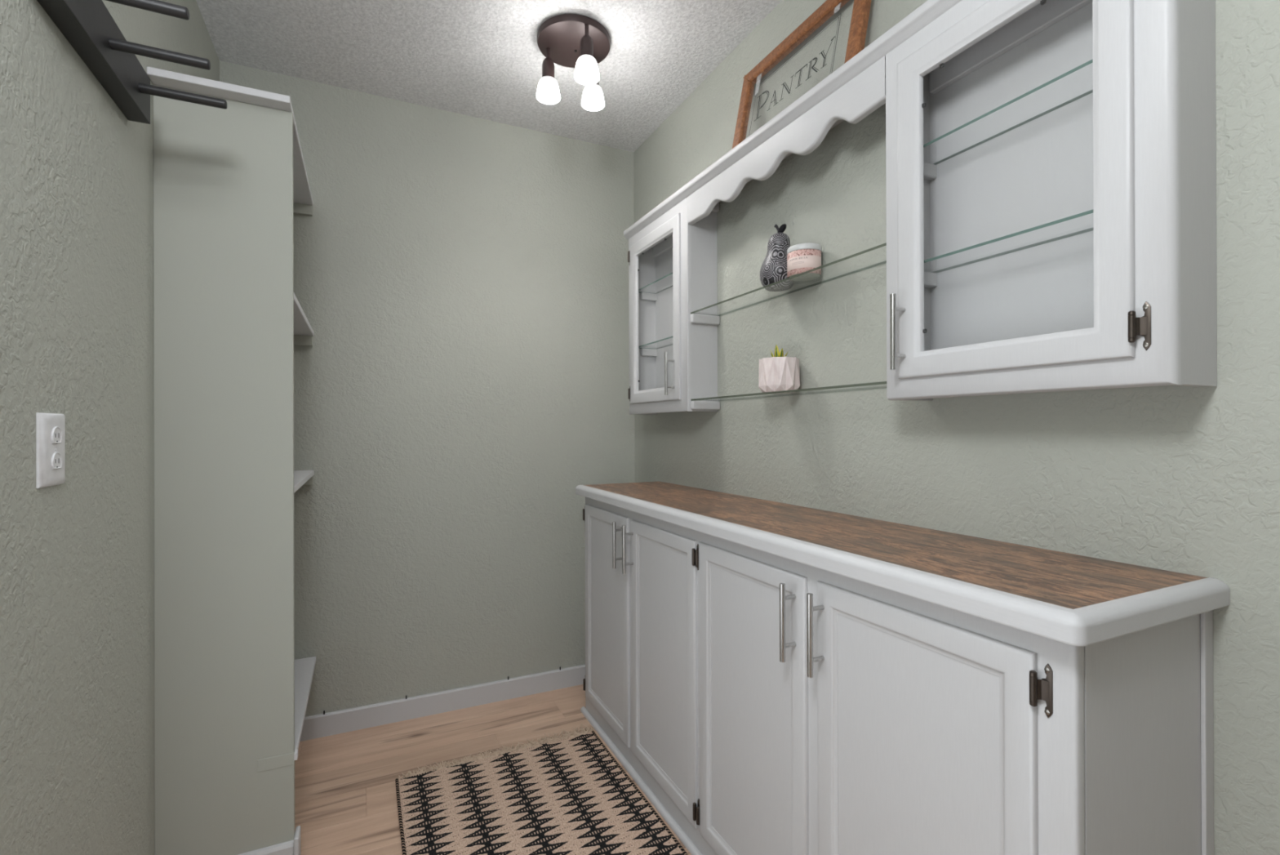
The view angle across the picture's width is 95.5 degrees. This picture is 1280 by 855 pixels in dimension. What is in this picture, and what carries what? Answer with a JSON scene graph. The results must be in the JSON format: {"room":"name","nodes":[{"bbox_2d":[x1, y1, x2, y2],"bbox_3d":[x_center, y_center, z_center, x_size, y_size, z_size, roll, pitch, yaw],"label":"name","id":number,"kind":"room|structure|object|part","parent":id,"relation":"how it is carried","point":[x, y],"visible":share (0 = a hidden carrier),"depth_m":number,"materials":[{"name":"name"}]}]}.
{"room":"food storage area","nodes":[
{"label":"food storage area","id":0,"kind":"room"},
{"bbox_2d":[0,0,219,854],"bbox_3d":[-0.428,-0.100,-0.272,0.100,2.590,5.276,0,0,-25],"label":"wall","id":1,"kind":"structure","parent":0,"point":[77,555],"depth_m":1.01,"materials":[{"name":"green paint"}]},
{"bbox_2d":[35,412,65,488],"bbox_3d":[-0.940,0.035,0.932,0.010,0.116,0.083,0,0,-25],"label":"wall outlet","id":2,"kind":"object","parent":1,"relation":"attached to","point":[50,427],"visible":1,"depth_m":0.92,"materials":[{"name":"white plastic"}]},
{"bbox_2d":[51,451,62,468],"bbox_3d":[-0.937,0.053,0.934,0.003,0.027,0.031,0,0,-25],"label":"receptacle","id":3,"kind":"object","parent":2,"relation":"attached to","point":[56,456],"depth_m":0.93,"materials":[{"name":"white plastic"}]},
{"bbox_2d":[51,426,62,443],"bbox_3d":[-0.937,0.012,0.934,0.003,0.027,0.031,0,0,-25],"label":"receptacle","id":4,"kind":"object","parent":2,"relation":"attached to","point":[56,431],"depth_m":0.93,"materials":[{"name":"white plastic"}]},
{"bbox_2d":[36,0,226,124],"bbox_3d":[-0.918,-0.707,1.087,0.186,0.098,0.439,0,0,-25],"label":"coat rack","id":5,"kind":"object","parent":1,"relation":"attached to","point":[88,26],"visible":1,"depth_m":1.07,"materials":[{"name":"black metal"}]},
{"bbox_2d":[219,60,635,716],"bbox_3d":[-0.771,-0.095,2.431,1.603,2.590,0.100,0,0,-25],"label":"wall","id":6,"kind":"structure","parent":0,"point":[461,281],"depth_m":2.37,"materials":[{"name":"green paint"}]},
{"bbox_2d":[299,664,585,741],"bbox_3d":[-0.743,1.103,2.378,1.603,0.094,0.012,0,0,-25],"label":"baseboard","id":7,"kind":"structure","parent":6,"relation":"attached to","point":[317,726],"depth_m":2.34,"materials":[{"name":"white paint"}]},
{"bbox_2d":[195,0,782,151],"bbox_3d":[0.337,-1.347,0.096,1.603,0.100,5.076,0,0,-25],"label":"ceiling","id":8,"kind":"structure","parent":0,"point":[480,59],"depth_m":1.99,"materials":[{"name":"white paint"}]},
{"bbox_2d":[536,13,610,111],"bbox_3d":[-0.221,-1.198,1.935,0.247,0.190,0.243,0,0,19],"label":"ceiling light","id":9,"kind":"object","parent":8,"relation":"attached to","point":[580,42],"visible":1,"depth_m":1.91,"materials":[{"name":"brown metal"}]},
{"bbox_3d":[-0.307,-1.246,1.946,0.012,0.043,0.012,0,0,-25],"label":"stem","id":10,"kind":"part","parent":9,"relation":"part of","materials":[{"name":"brown metal"}]},
{"bbox_2d":[542,57,554,78],"bbox_3d":[-0.307,-1.196,1.946,0.041,0.075,0.041,0,0,-25],"label":"socket","id":11,"kind":"object","parent":9,"relation":"attached to","point":[548,65],"depth_m":1.93,"materials":[{"name":"brown metal"}]},
{"bbox_3d":[-0.307,-1.132,1.946,0.080,0.060,0.080,0,0,-25],"label":"lamp shade","id":12,"kind":"part","parent":9,"relation":"part of","materials":[{"name":"white glass"}]},
{"bbox_3d":[-0.307,-1.129,1.946,0.048,0.046,0.048,0,0,-25],"label":"bulb","id":13,"kind":"part","parent":9,"relation":"part of","materials":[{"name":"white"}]},
{"bbox_3d":[-0.220,-1.280,1.935,0.243,0.026,0.243,0,0,-25],"label":"ceiling plate","id":14,"kind":"part","parent":9,"relation":"part of","materials":[{"name":"brown metal"}]},
{"bbox_3d":[-0.168,-1.246,1.836,0.012,0.043,0.012,0,0,-25],"label":"stem","id":15,"kind":"part","parent":9,"relation":"part of","materials":[{"name":"brown metal"}]},
{"bbox_3d":[-0.168,-1.133,1.836,0.080,0.060,0.080,0,0,-25],"label":"lamp shade","id":16,"kind":"part","parent":9,"relation":"part of","materials":[{"name":"white glass"}]},
{"bbox_2d":[580,35,593,57],"bbox_3d":[-0.168,-1.196,1.836,0.041,0.075,0.041,0,0,-25],"label":"socket","id":17,"kind":"object","parent":9,"relation":"attached to","point":[586,42],"depth_m":1.82,"materials":[{"name":"brown metal"}]},
{"bbox_3d":[-0.168,-1.129,1.836,0.048,0.046,0.048,0,0,-25],"label":"bulb","id":18,"kind":"part","parent":9,"relation":"part of","materials":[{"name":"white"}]},
{"bbox_3d":[-0.161,-1.133,1.989,0.080,0.060,0.080,0,0,-25],"label":"lamp shade","id":19,"kind":"part","parent":9,"relation":"part of","materials":[{"name":"white glass"}]},
{"bbox_3d":[-0.161,-1.129,1.989,0.048,0.046,0.048,0,0,-25],"label":"bulb","id":20,"kind":"part","parent":9,"relation":"part of","materials":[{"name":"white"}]},
{"bbox_2d":[294,684,691,854],"bbox_3d":[0.345,1.168,0.092,1.603,0.050,5.076,0,0,-25],"label":"floor","id":21,"kind":"structure","parent":0,"point":[345,794],"depth_m":2.04,"materials":[{"name":"brown wood"}]},
{"bbox_2d":[146,66,315,854],"bbox_3d":[-1.173,0.155,1.760,0.300,1.990,0.764,0,0,-25],"label":"shelving unit","id":22,"kind":"object","parent":21,"relation":"on","point":[232,692],"visible":1,"depth_m":1.45,"materials":[{"name":"green paint"}]},
{"bbox_3d":[-1.182,-0.831,1.759,0.287,0.018,0.764,0,0,-25],"label":"shelf","id":23,"kind":"part","parent":22,"relation":"part of","materials":[{"name":"white paint"}]},
{"bbox_3d":[-1.028,1.111,1.448,0.288,0.076,0.012,0,0,-25],"label":"baseboard","id":24,"kind":"part","parent":22,"relation":"part of","materials":[{"name":"white paint"}]},
{"bbox_3d":[-1.192,0.166,1.787,0.288,0.018,0.699,0,0,-25],"label":"shelf","id":25,"kind":"part","parent":22,"relation":"part of","materials":[{"name":"white paint"}]},
{"bbox_3d":[-1.194,-0.349,1.788,0.288,0.018,0.699,0,0,-25],"label":"shelf","id":26,"kind":"part","parent":22,"relation":"part of","materials":[{"name":"white paint"}]},
{"bbox_3d":[-1.188,0.859,1.787,0.293,0.018,0.699,0,0,-25],"label":"shelf","id":27,"kind":"part","parent":22,"relation":"part of","materials":[{"name":"white paint"}]},
{"bbox_2d":[395,723,688,854],"bbox_3d":[-0.248,1.135,1.544,0.691,0.024,1.208,0,0,-25],"label":"rug","id":28,"kind":"object","parent":21,"relation":"on","point":[568,794],"visible":1,"depth_m":1.75,"materials":[{"name":"beige fabric"}]},
{"bbox_2d":[580,497,1213,854],"bbox_3d":[0.295,0.706,1.607,0.390,0.880,1.816,0,0,-25],"label":"base cabinet","id":29,"kind":"object","parent":21,"relation":"on","point":[762,702],"visible":0.96,"depth_m":1.03,"materials":[{"name":"white paint"}]},
{"bbox_3d":[-0.122,0.690,2.142,0.005,0.669,0.315,0,0,-25],"label":"door panel","id":30,"kind":"part","parent":29,"relation":"part of","materials":[{"name":"white paint"}]},
{"bbox_3d":[-0.128,0.690,2.140,0.010,0.770,0.416,0,0,-25],"label":"door","id":31,"kind":"part","parent":29,"relation":"part of","materials":[{"name":"white paint"}]},
{"bbox_3d":[-0.075,0.397,1.973,0.038,0.157,0.012,0,0,-25],"label":"door handle","id":32,"kind":"part","parent":29,"relation":"part of","materials":[{"name":"silver metal"}]},
{"bbox_3d":[-0.040,0.397,1.900,0.038,0.157,0.012,0,0,-25],"label":"door handle","id":33,"kind":"part","parent":29,"relation":"part of","materials":[{"name":"silver metal"}]},
{"bbox_3d":[0.155,1.137,1.542,0.014,0.017,1.810,0,0,-25],"label":"shoe moulding","id":34,"kind":"part","parent":29,"relation":"part of","materials":[{"name":"white paint"}]},
{"bbox_3d":[0.067,0.689,1.744,0.005,0.668,0.309,0,0,-25],"label":"door panel","id":35,"kind":"part","parent":29,"relation":"part of","materials":[{"name":"white paint"}]},
{"bbox_3d":[0.062,0.689,1.742,0.010,0.769,0.410,0,0,-25],"label":"door","id":36,"kind":"part","parent":29,"relation":"part of","materials":[{"name":"white paint"}]},
{"bbox_3d":[0.252,0.687,1.355,0.005,0.669,0.310,0,0,-25],"label":"door panel","id":37,"kind":"part","parent":29,"relation":"part of","materials":[{"name":"white paint"}]},
{"bbox_3d":[0.247,0.687,1.353,0.010,0.770,0.411,0,0,-25],"label":"door","id":38,"kind":"part","parent":29,"relation":"part of","materials":[{"name":"white paint"}]},
{"bbox_3d":[0.301,0.395,1.184,0.038,0.157,0.012,0,0,-25],"label":"door handle","id":39,"kind":"part","parent":29,"relation":"part of","materials":[{"name":"silver metal"}]},
{"bbox_3d":[0.335,0.395,1.111,0.038,0.157,0.012,0,0,-25],"label":"door handle","id":40,"kind":"part","parent":29,"relation":"part of","materials":[{"name":"silver metal"}]},
{"bbox_2d":[575,480,1230,645],"bbox_3d":[0.304,0.247,1.596,0.380,0.037,1.822,0,0,-25],"label":"countertop","id":41,"kind":"structure","parent":29,"relation":"on","point":[1066,597],"depth_m":0.97,"materials":[{"name":"brown laminate"}]},
{"bbox_3d":[0.442,0.685,0.956,0.005,0.670,0.308,0,0,-25],"label":"door panel","id":42,"kind":"part","parent":29,"relation":"part of","materials":[{"name":"white paint"}]},
{"bbox_3d":[0.437,0.685,0.954,0.010,0.771,0.409,0,0,-25],"label":"door","id":43,"kind":"part","parent":29,"relation":"part of","materials":[{"name":"white paint"}]},
{"bbox_3d":[0.708,0.703,0.815,0.321,0.880,0.018,0,0,-25],"label":"panel","id":44,"kind":"part","parent":29,"relation":"part of","materials":[{"name":"white paint"}]},
{"bbox_2d":[633,0,1279,854],"bbox_3d":[1.110,-0.104,0.460,0.100,2.590,5.276,0,0,-25],"label":"wall","id":45,"kind":"structure","parent":0,"point":[1177,478],"depth_m":1.19,"materials":[{"name":"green paint"}]},
{"bbox_2d":[627,197,719,414],"bbox_3d":[0.098,-0.431,2.269,0.171,0.750,0.517,0,0,-25],"label":"upper cabinet","id":46,"kind":"object","parent":45,"relation":"attached to","point":[682,367],"visible":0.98,"depth_m":2.10,"materials":[{"name":"white paint"}]},
{"bbox_3d":[0.020,-0.431,2.508,0.104,0.749,0.018,0,0,-25],"label":"panel","id":47,"kind":"part","parent":46,"relation":"part of","materials":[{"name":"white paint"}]},
{"bbox_2d":[638,272,672,293],"bbox_3d":[0.122,-0.579,2.291,0.094,0.006,0.460,0,0,-25],"label":"glass shelf","id":48,"kind":"object","parent":46,"relation":"attached to","point":[671,273],"visible":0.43,"depth_m":2.35,"materials":[{"name":"clear glass"}]},
{"bbox_3d":[0.055,-0.432,2.268,0.018,0.666,0.422,0,0,-25],"label":"door","id":49,"kind":"part","parent":46,"relation":"part of","materials":[{"name":"white paint"}]},
{"bbox_2d":[639,336,672,349],"bbox_3d":[0.123,-0.340,2.291,0.094,0.006,0.460,0,0,-25],"label":"glass shelf","id":50,"kind":"object","parent":46,"relation":"attached to","point":[670,336],"visible":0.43,"depth_m":2.34,"materials":[{"name":"clear glass"}]},
{"bbox_3d":[0.068,-0.431,2.265,0.019,0.750,0.498,0,0,-25],"label":"frame","id":51,"kind":"part","parent":46,"relation":"part of","materials":[{"name":"white paint"}]},
{"bbox_3d":[0.158,-0.760,2.309,0.016,0.053,0.438,0,0,-25],"label":"hanging rail","id":52,"kind":"part","parent":46,"relation":"part of","materials":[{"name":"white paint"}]},
{"bbox_3d":[0.168,-0.432,2.313,0.005,0.712,0.462,0,0,-25],"label":"panel","id":53,"kind":"part","parent":46,"relation":"part of","materials":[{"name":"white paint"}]},
{"bbox_3d":[0.106,-0.194,2.097,0.038,0.155,0.012,0,0,-25],"label":"door handle","id":54,"kind":"part","parent":46,"relation":"part of","materials":[{"name":"silver metal"}]},
{"bbox_3d":[0.227,-0.432,2.075,0.104,0.749,0.018,0,0,-25],"label":"panel","id":55,"kind":"part","parent":46,"relation":"part of","materials":[{"name":"white paint"}]},
{"bbox_2d":[690,381,886,400],"bbox_3d":[0.411,-0.098,1.678,0.110,0.006,0.853,0,0,-25],"label":"glass shelf","id":56,"kind":"object","parent":46,"relation":"on","point":[881,382],"visible":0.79,"depth_m":1.55,"materials":[{"name":"clear glass"}]},
{"bbox_2d":[758,345,799,393],"bbox_3d":[0.402,-0.170,1.684,0.115,0.139,0.121,0,0,-25],"label":"potted succulent","id":57,"kind":"object","parent":56,"relation":"on","point":[778,372],"visible":1,"depth_m":1.64,"materials":[{"name":"white ceramic"}]},
{"bbox_2d":[690,242,886,315],"bbox_3d":[0.410,-0.402,1.679,0.110,0.006,0.853,0,0,-25],"label":"glass shelf","id":58,"kind":"object","parent":46,"relation":"on","point":[883,244],"visible":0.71,"depth_m":1.54,"materials":[{"name":"clear glass"}]},
{"bbox_2d":[759,223,795,291],"bbox_3d":[0.404,-0.499,1.701,0.107,0.190,0.107,0,0,-25],"label":"pear ornament","id":59,"kind":"object","parent":58,"relation":"on","point":[773,268],"visible":0.83,"depth_m":1.67,"materials":[{"name":"ceramic"}]},
{"bbox_3d":[0.402,-0.578,1.700,0.020,0.033,0.010,0,0,33],"label":"stem","id":60,"kind":"part","parent":59,"relation":"part of","materials":[{"name":"grey metal"}]},
{"bbox_2d":[786,243,822,280],"bbox_3d":[0.453,-0.450,1.604,0.093,0.089,0.093,0,0,-25],"label":"candle jar","id":61,"kind":"object","parent":58,"relation":"on","point":[802,257],"visible":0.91,"depth_m":1.57,"materials":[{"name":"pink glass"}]},
{"bbox_2d":[623,0,961,239],"bbox_3d":[0.396,-0.776,1.674,0.140,0.136,1.875,0,0,-25],"label":"cabinet valance","id":62,"kind":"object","parent":45,"relation":"attached to","point":[856,89],"depth_m":1.49,"materials":[{"name":"white paint"}]},
{"bbox_2d":[732,0,871,148],"bbox_3d":[0.431,-0.985,1.645,0.084,0.317,0.525,0,0,-25],"label":"framed sign","id":63,"kind":"object","parent":62,"relation":"on","point":[861,8],"visible":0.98,"depth_m":1.63,"materials":[{"name":"brown wood"}]},
{"bbox_3d":[0.328,-0.984,1.863,0.084,0.317,0.042,0,0,-25],"label":"frame rail","id":64,"kind":"part","parent":63,"relation":"part of","materials":[{"name":"brown wood"}]},
{"bbox_3d":[0.456,-1.120,1.657,0.028,0.044,0.525,0,0,-25],"label":"frame rail","id":65,"kind":"part","parent":63,"relation":"part of","materials":[{"name":"brown wood"}]},
{"bbox_3d":[0.535,-0.985,1.427,0.084,0.317,0.042,0,0,-25],"label":"frame rail","id":66,"kind":"part","parent":63,"relation":"part of","materials":[{"name":"brown wood"}]},
{"bbox_2d":[884,0,1217,400],"bbox_3d":[0.671,-0.435,1.064,0.171,0.750,0.517,0,0,-25],"label":"upper cabinet","id":67,"kind":"object","parent":45,"relation":"attached to","point":[1122,293],"visible":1,"depth_m":1.04,"materials":[{"name":"white paint"}]},
{"bbox_3d":[0.532,-0.197,1.201,0.038,0.155,0.012,0,0,-25],"label":"door handle","id":68,"kind":"part","parent":67,"relation":"part of","materials":[{"name":"silver metal"}]},
{"bbox_3d":[0.602,-0.435,1.287,0.104,0.749,0.018,0,0,-25],"label":"panel","id":69,"kind":"part","parent":67,"relation":"part of","materials":[{"name":"white paint"}]},
{"bbox_2d":[923,58,1093,147],"bbox_3d":[0.703,-0.583,1.070,0.094,0.006,0.460,0,0,-25],"label":"glass shelf","id":70,"kind":"object","parent":67,"relation":"attached to","point":[1091,61],"visible":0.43,"depth_m":1.04,"materials":[{"name":"clear glass"}]},
{"bbox_2d":[924,209,1093,262],"bbox_3d":[0.704,-0.344,1.069,0.094,0.006,0.460,0,0,-25],"label":"glass shelf","id":71,"kind":"object","parent":67,"relation":"attached to","point":[1087,212],"visible":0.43,"depth_m":1.04,"materials":[{"name":"clear glass"}]},
{"bbox_3d":[0.739,-0.763,1.087,0.016,0.053,0.438,0,0,-25],"label":"hanging rail","id":72,"kind":"part","parent":67,"relation":"part of","materials":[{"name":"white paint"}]},
{"bbox_3d":[0.749,-0.436,1.091,0.005,0.712,0.462,0,0,-25],"label":"panel","id":73,"kind":"part","parent":67,"relation":"part of","materials":[{"name":"glass"}]},
{"bbox_3d":[0.638,-0.436,1.043,0.018,0.666,0.415,0,0,-25],"label":"door","id":74,"kind":"part","parent":67,"relation":"part of","materials":[{"name":"white paint"}]},
{"bbox_3d":[0.808,-0.436,0.853,0.104,0.749,0.018,0,0,-25],"label":"panel","id":75,"kind":"part","parent":67,"relation":"part of","materials":[{"name":"white paint"}]}
]}

